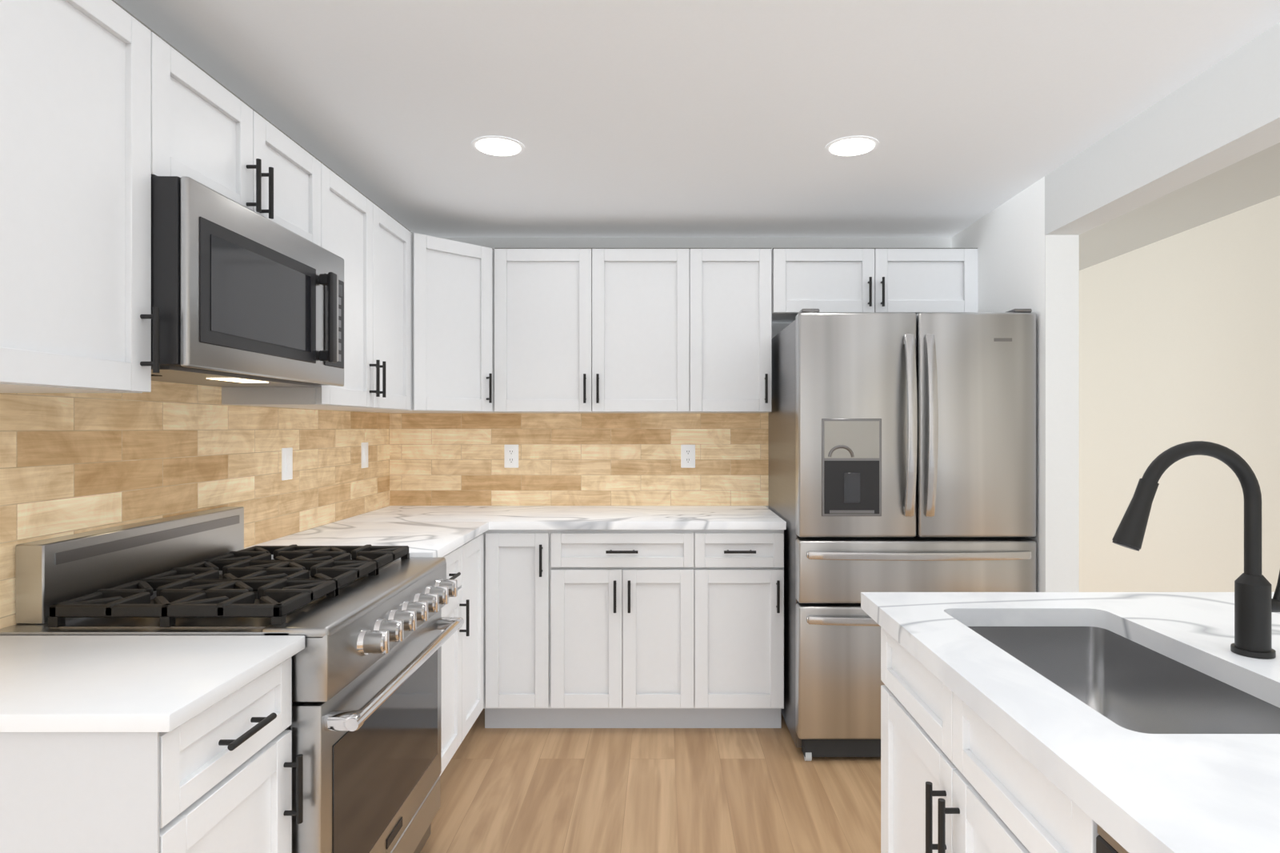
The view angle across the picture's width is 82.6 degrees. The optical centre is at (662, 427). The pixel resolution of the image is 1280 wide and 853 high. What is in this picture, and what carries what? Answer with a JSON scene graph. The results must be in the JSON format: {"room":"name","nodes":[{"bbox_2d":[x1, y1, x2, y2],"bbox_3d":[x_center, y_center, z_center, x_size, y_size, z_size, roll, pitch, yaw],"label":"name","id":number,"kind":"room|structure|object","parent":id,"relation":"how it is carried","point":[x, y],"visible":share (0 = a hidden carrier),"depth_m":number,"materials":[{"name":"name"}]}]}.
{"room":"kitchen","nodes":[
{"label":"kitchen","id":0,"kind":"room"},
{"bbox_2d":[420,708,880,852],"bbox_3d":[0.591,1.350,1.700,4.578,0.060,9.200,0,0,0],"label":"floor","id":1,"kind":"structure","parent":0,"point":[637,790],"depth_m":2.62,"materials":[{"name":"brown wood"}]},
{"bbox_2d":[0,656,303,852],"bbox_3d":[-1.060,0.887,1.296,0.672,0.865,0.401,0,0,0],"label":"base cabinet","id":2,"kind":"object","parent":1,"relation":"on","point":[216,778],"visible":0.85,"depth_m":1.12,"materials":[{"name":"white paint"}]},
{"bbox_2d":[0,635,304,731],"bbox_3d":[-1.061,0.441,1.290,0.656,0.028,0.413,0,0,0],"label":"countertop","id":3,"kind":"structure","parent":2,"relation":"on","point":[108,683],"depth_m":1.25,"materials":[{"name":"white stone"}]},
{"bbox_2d":[0,506,463,852],"bbox_3d":[-1.008,0.785,1.915,0.756,1.069,0.830,0,0,0],"label":"steel gas range","id":4,"kind":"object","parent":1,"relation":"on","point":[370,622],"visible":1,"depth_m":1.73,"materials":[{"name":"grey metal"}]},
{"bbox_2d":[439,540,471,775],"bbox_3d":[-1.078,0.877,2.576,0.636,0.884,0.485,0,0,0],"label":"base cabinet","id":5,"kind":"object","parent":1,"relation":"on","point":[462,678],"depth_m":2.71,"materials":[{"name":"white paint"}]},
{"bbox_2d":[244,518,493,559],"bbox_3d":[-1.059,0.417,2.708,0.660,0.035,0.750,0,0,0],"label":"countertop","id":6,"kind":"structure","parent":5,"relation":"on","point":[430,530],"depth_m":2.73,"materials":[{"name":"stone"}]},
{"bbox_2d":[471,533,483,726],"bbox_3d":[-1.078,0.877,2.898,0.636,0.884,0.393,0,0,0],"label":"base cabinet","id":7,"kind":"object","parent":1,"relation":"on","point":[477,543],"depth_m":3.02,"materials":[{"name":"white paint"}]},
{"bbox_2d":[482,529,565,727],"bbox_3d":[-0.599,0.877,3.409,0.360,0.884,0.618,0,0,0],"label":"base cabinet","id":8,"kind":"object","parent":1,"relation":"on","point":[524,570],"depth_m":3.11,"materials":[{"name":"white paint"}]},
{"bbox_2d":[565,529,712,727],"bbox_3d":[-0.174,0.877,3.409,0.738,0.884,0.618,0,0,0],"label":"base cabinet","id":9,"kind":"object","parent":1,"relation":"on","point":[633,628],"depth_m":3.11,"materials":[{"name":"white paint"}]},
{"bbox_2d":[348,505,786,529],"bbox_3d":[-0.432,0.417,3.398,1.914,0.035,0.626,0,0,0],"label":"countertop","id":10,"kind":"structure","parent":9,"relation":"on","point":[505,517],"depth_m":3.26,"materials":[{"name":"stone"}]},
{"bbox_2d":[712,529,783,727],"bbox_3d":[0.299,0.877,3.409,0.443,0.884,0.618,0,0,0],"label":"base cabinet","id":11,"kind":"object","parent":1,"relation":"on","point":[748,565],"depth_m":3.11,"materials":[{"name":"white paint"}]},
{"bbox_2d":[768,308,1035,760],"bbox_3d":[0.998,0.427,3.235,0.933,1.785,0.910,0,0,0],"label":"refrigerator","id":12,"kind":"object","parent":1,"relation":"on","point":[902,451],"visible":0.83,"depth_m":2.84,"materials":[{"name":"silver metal"}]},
{"bbox_2d":[880,626,1047,852],"bbox_3d":[1.057,0.880,1.304,1.085,0.880,0.871,0,0,0],"label":"base cabinet","id":13,"kind":"object","parent":1,"relation":"on","point":[958,774],"depth_m":1.32,"materials":[{"name":"white paint"}]},
{"bbox_2d":[860,592,1279,852],"bbox_3d":[1.061,0.420,0.564,1.158,0.040,2.407,0,0,0],"label":"countertop","id":14,"kind":"structure","parent":13,"relation":"on","point":[1130,790],"depth_m":1.02,"materials":[{"name":"stone"}]},
{"bbox_2d":[968,626,1279,733],"bbox_3d":[0.789,0.548,1.279,0.391,0.215,0.694,0,0,0],"label":"sink","id":15,"kind":"object","parent":14,"relation":"in","point":[1122,681],"visible":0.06,"depth_m":1.50,"materials":[{"name":"grey metal"}]},
{"bbox_2d":[1112,440,1279,659],"bbox_3d":[0.954,0.212,1.286,0.312,0.375,0.062,0,0,0],"label":"pull-down faucet","id":16,"kind":"object","parent":14,"relation":"on","point":[1256,605],"visible":1,"depth_m":1.27,"materials":[{"name":"metal"}]},
{"bbox_2d":[1047,778,1098,852],"bbox_3d":[1.057,0.880,0.567,1.085,0.880,0.725,0,0,0],"label":"base cabinet","id":17,"kind":"object","parent":1,"relation":"on","point":[1070,830],"depth_m":0.94,"materials":[{"name":"white paint"}]},
{"bbox_2d":[1096,824,1128,852],"bbox_3d":[0.787,0.876,0.567,0.646,0.828,0.600,0,0,0],"label":"stainless steel dishwasher","id":18,"kind":"object","parent":17,"relation":"in","point":[1106,842],"visible":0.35,"depth_m":0.84,"materials":[{"name":"grey metal"}]},
{"bbox_2d":[441,237,951,507],"bbox_3d":[0.044,0.175,3.780,3.124,2.289,0.120,0,0,0],"label":"wall","id":19,"kind":"structure","parent":0,"point":[718,242],"depth_m":3.72,"materials":[{"name":"white paint"}]},
{"bbox_2d":[346,232,500,412],"bbox_3d":[-1.086,-0.455,3.410,0.604,0.765,0.599,0,0,0],"label":"upper cabinet","id":20,"kind":"object","parent":19,"relation":"attached to","point":[452,326],"visible":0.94,"depth_m":3.25,"materials":[{"name":"white paint"}]},
{"bbox_2d":[389,412,768,505],"bbox_3d":[-0.407,0.129,3.716,1.965,0.542,0.008,0,0,0],"label":"tile backsplash","id":21,"kind":"structure","parent":19,"relation":"attached to","point":[564,458],"depth_m":3.71,"materials":[{"name":"tile"}]},
{"bbox_2d":[504,444,518,467],"bbox_3d":[-0.769,0.147,3.707,0.072,0.118,0.008,0,0,0],"label":"electrical outlet","id":22,"kind":"object","parent":21,"relation":"attached to","point":[510,456],"visible":1,"depth_m":3.71,"materials":[{"name":"white plastic"}]},
{"bbox_2d":[680,444,695,467],"bbox_3d":[0.131,0.147,3.707,0.072,0.118,0.008,0,0,0],"label":"electrical outlet","id":23,"kind":"object","parent":21,"relation":"attached to","point":[687,456],"visible":1,"depth_m":3.71,"materials":[{"name":"white plastic"}]},
{"bbox_2d":[494,248,705,412],"bbox_3d":[-0.300,-0.455,3.553,0.973,0.766,0.315,0,0,0],"label":"upper cabinet","id":24,"kind":"object","parent":19,"relation":"attached to","point":[633,330],"depth_m":3.41,"materials":[{"name":"white paint"}]},
{"bbox_2d":[705,248,771,412],"bbox_3d":[0.290,-0.455,3.553,0.442,0.766,0.315,0,0,0],"label":"upper cabinet","id":25,"kind":"object","parent":19,"relation":"attached to","point":[738,281],"depth_m":3.41,"materials":[{"name":"white paint"}]},
{"bbox_2d":[772,248,977,322],"bbox_3d":[0.995,-0.685,3.534,0.959,0.303,0.351,0,0,0],"label":"upper cabinet","id":26,"kind":"object","parent":19,"relation":"attached to","point":[916,281],"visible":0.85,"depth_m":3.40,"materials":[{"name":"white paint"}]},
{"bbox_2d":[114,0,1279,270],"bbox_3d":[0.591,-0.999,1.700,4.578,0.060,9.200,0,0,0],"label":"ceiling","id":27,"kind":"structure","parent":0,"point":[674,118],"depth_m":2.16,"materials":[{"name":"paint"}]},
{"bbox_2d":[471,136,524,156],"bbox_3d":[-0.565,-0.966,2.508,0.180,0.006,0.180,0,0,0],"label":"recessed light","id":28,"kind":"object","parent":27,"relation":"in","point":[499,146],"visible":1,"depth_m":2.50,"materials":[{"name":"paint"}]},
{"bbox_2d":[825,136,879,156],"bbox_3d":[0.653,-0.966,2.508,0.180,0.006,0.180,0,0,0],"label":"recessed light","id":29,"kind":"object","parent":27,"relation":"in","point":[850,146],"visible":1,"depth_m":2.50,"materials":[{"name":"paint"}]},
{"bbox_2d":[951,22,1279,591],"bbox_3d":[1.541,0.175,1.700,0.130,2.289,8.600,0,0,0],"label":"wall","id":30,"kind":"structure","parent":0,"point":[1225,112],"depth_m":2.81,"materials":[{"name":"white paint"}]},
{"bbox_2d":[1079,195,1279,591],"bbox_3d":[2.640,0.175,1.700,0.120,2.289,8.600,0,0,0],"label":"wall","id":31,"kind":"structure","parent":0,"point":[1179,338],"depth_m":3.60,"materials":[{"name":"beige paint"}]},
{"bbox_3d":[-1.458,0.176,0.560,0.120,2.289,6.320,0,0,0],"label":"wall","id":32,"kind":"structure","parent":0,"visible":0},
{"bbox_2d":[0,0,159,392],"bbox_3d":[-1.231,-0.455,1.225,0.315,0.766,0.610,0,0,0],"label":"upper cabinet","id":33,"kind":"object","parent":32,"relation":"attached to","point":[109,109],"depth_m":1.35,"materials":[{"name":"white paint"}]},
{"bbox_2d":[0,380,389,628],"bbox_3d":[-1.394,0.107,2.006,0.008,0.639,3.412,0,0,0],"label":"tile backsplash","id":34,"kind":"structure","parent":32,"relation":"attached to","point":[71,463],"depth_m":2.06,"materials":[{"name":"tile"}]},
{"bbox_2d":[281,447,292,479],"bbox_3d":[-1.384,0.135,2.690,0.011,0.118,0.072,0,0,0],"label":"electrical outlet","id":35,"kind":"object","parent":34,"relation":"attached to","point":[286,463],"visible":1,"depth_m":2.68,"materials":[{"name":"white plastic"}]},
{"bbox_2d":[361,442,367,467],"bbox_3d":[-1.384,0.130,3.392,0.011,0.118,0.072,0,0,0],"label":"electrical outlet","id":36,"kind":"object","parent":34,"relation":"attached to","point":[364,454],"visible":1,"depth_m":3.38,"materials":[{"name":"white plastic"}]},
{"bbox_2d":[153,31,323,247],"bbox_3d":[-1.231,-0.685,1.911,0.315,0.305,0.761,0,0,0],"label":"upper cabinet","id":37,"kind":"object","parent":32,"relation":"attached to","point":[204,133],"depth_m":1.81,"materials":[{"name":"white paint"}]},
{"bbox_2d":[151,176,343,387],"bbox_3d":[-1.169,-0.326,1.911,0.437,0.408,0.756,0,0,0],"label":"over-the-range microwave","id":38,"kind":"object","parent":37,"relation":"attached to","point":[242,296],"visible":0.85,"depth_m":1.72,"materials":[{"name":"silver metal"}]},
{"bbox_2d":[221,163,411,410],"bbox_3d":[-1.231,-0.455,2.700,0.315,0.766,0.817,0,0,0],"label":"upper cabinet","id":39,"kind":"object","parent":32,"relation":"attached to","point":[374,247],"depth_m":2.64,"materials":[{"name":"white paint"}]}
]}

